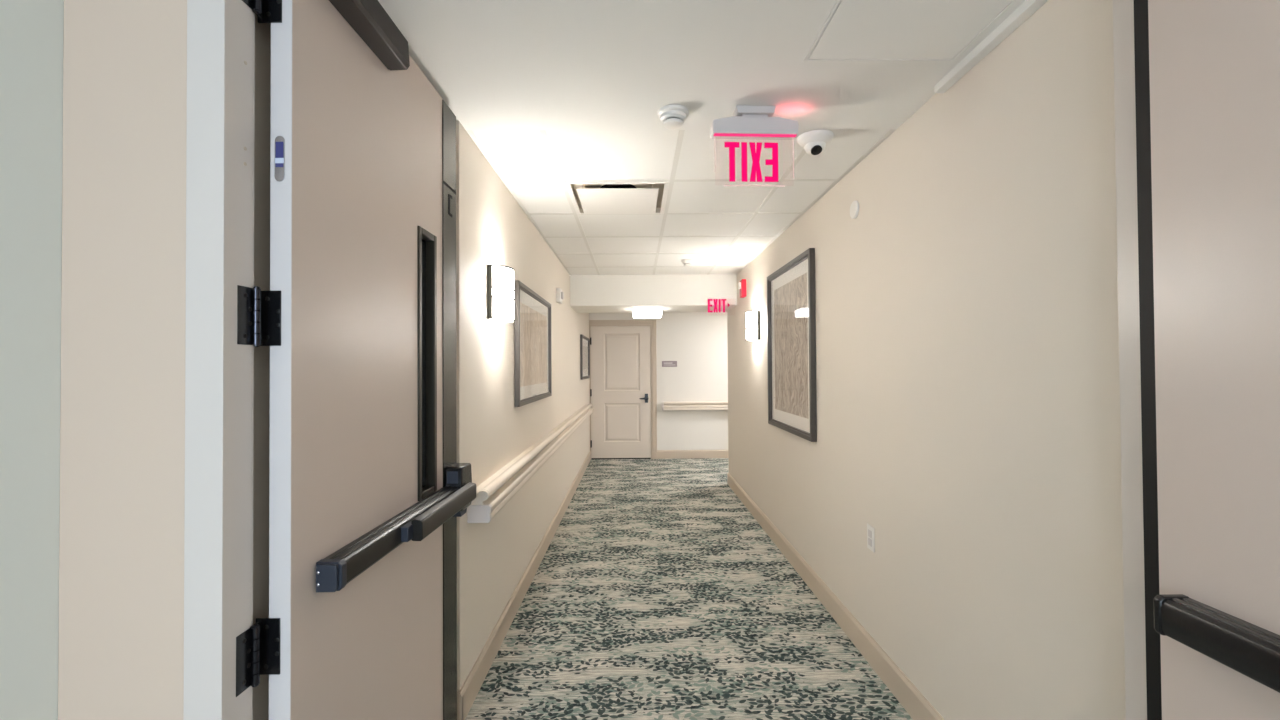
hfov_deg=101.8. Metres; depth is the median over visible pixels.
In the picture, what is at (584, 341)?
framed picture
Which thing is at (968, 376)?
wall
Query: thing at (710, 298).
exit sign
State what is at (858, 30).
access panel
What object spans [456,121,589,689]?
wall
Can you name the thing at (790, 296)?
print
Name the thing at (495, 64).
ceiling
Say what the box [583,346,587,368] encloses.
print
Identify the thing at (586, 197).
air diffuser
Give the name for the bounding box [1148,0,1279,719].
door
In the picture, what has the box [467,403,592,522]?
handrail
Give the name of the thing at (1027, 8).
trim
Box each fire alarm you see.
[556,288,563,303]
[738,279,745,297]
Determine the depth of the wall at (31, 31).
0.92 m
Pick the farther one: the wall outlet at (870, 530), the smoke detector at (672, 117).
the wall outlet at (870, 530)
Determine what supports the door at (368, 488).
in the wall
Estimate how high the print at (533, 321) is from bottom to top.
0.519 m
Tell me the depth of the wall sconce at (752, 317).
4.69 m
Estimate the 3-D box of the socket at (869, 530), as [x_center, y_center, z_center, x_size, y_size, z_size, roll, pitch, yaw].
[1.098,0.850,2.484,0.003,0.074,0.034,0,-1,0]
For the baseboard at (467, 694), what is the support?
attached to the wall at (492, 227)
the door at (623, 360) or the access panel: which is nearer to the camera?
the access panel
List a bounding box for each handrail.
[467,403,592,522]
[662,401,727,410]
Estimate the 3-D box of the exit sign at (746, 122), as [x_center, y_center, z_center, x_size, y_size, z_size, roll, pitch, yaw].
[0.449,-0.834,2.045,0.340,0.302,0.070,0,-1,-3]
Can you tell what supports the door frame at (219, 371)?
attached to the wall
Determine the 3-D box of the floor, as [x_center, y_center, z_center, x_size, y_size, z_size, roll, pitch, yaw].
[1.551,1.474,2.444,5.474,0.050,11.500,0,-1,-1]
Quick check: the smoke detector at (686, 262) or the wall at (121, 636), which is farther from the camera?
the smoke detector at (686, 262)
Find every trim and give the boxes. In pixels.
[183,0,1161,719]
[934,0,1047,92]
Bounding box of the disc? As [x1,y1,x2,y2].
[850,201,858,218]
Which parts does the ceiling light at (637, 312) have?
plate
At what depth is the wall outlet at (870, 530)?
2.47 m
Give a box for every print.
[520,302,546,386]
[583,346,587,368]
[774,273,807,418]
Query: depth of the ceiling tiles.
2.98 m
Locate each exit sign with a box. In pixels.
[708,296,734,311]
[710,105,798,186]
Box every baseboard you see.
[457,452,590,719]
[657,450,727,458]
[727,473,943,719]
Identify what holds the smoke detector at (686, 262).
attached to the ceiling tiles
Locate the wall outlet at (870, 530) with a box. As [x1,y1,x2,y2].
[867,524,874,552]
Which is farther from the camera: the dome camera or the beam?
the beam
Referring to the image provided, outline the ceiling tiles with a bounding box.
[466,129,895,274]
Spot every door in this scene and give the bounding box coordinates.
[236,0,475,719]
[589,320,656,458]
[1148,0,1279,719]
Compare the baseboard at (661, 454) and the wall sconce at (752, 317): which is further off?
the baseboard at (661, 454)
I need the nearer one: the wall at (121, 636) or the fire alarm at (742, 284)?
the wall at (121, 636)
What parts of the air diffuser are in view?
plate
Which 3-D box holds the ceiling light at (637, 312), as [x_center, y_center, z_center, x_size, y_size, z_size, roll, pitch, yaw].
[0.084,-0.546,6.059,0.360,0.094,0.300,0,-1,-1]
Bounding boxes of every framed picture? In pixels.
[514,280,551,406]
[580,334,589,379]
[767,248,816,441]
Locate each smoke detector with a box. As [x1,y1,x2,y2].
[657,105,688,129]
[681,259,692,266]
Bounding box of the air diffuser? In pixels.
[565,182,669,213]
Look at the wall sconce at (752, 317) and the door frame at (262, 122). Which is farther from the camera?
the wall sconce at (752, 317)
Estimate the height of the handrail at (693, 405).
0.137 m
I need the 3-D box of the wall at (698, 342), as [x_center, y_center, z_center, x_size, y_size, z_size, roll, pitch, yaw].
[1.674,0.305,8.171,5.114,2.437,0.120,0,-1,-1]
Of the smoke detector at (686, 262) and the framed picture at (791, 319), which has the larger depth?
the smoke detector at (686, 262)
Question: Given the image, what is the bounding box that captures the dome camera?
[797,130,833,155]
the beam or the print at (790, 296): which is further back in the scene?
the beam
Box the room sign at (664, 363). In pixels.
[662,361,676,366]
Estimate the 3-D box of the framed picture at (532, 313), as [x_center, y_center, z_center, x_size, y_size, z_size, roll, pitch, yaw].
[-0.731,-0.089,3.652,0.028,0.747,1.177,0,-1,-1]
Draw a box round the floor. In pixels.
[465,458,912,719]
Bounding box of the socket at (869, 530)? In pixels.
[868,529,871,546]
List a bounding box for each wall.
[0,0,63,719]
[58,0,186,719]
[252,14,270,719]
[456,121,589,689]
[589,312,727,449]
[727,0,1125,719]
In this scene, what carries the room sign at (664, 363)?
attached to the wall at (698, 342)
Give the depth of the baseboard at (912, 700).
2.67 m
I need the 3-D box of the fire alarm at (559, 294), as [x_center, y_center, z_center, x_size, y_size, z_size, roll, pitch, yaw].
[-0.730,-0.586,4.762,0.058,0.130,0.120,0,-1,-1]
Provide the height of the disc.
0.090 m
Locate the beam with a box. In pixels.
[570,274,736,312]
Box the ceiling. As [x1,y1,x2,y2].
[378,0,1024,129]
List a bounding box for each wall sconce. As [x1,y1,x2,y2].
[487,264,514,322]
[746,310,759,340]
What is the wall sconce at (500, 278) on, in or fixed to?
attached to the wall at (492, 227)
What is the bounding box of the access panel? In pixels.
[804,0,1016,60]
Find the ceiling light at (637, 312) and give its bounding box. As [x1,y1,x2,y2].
[632,308,662,317]

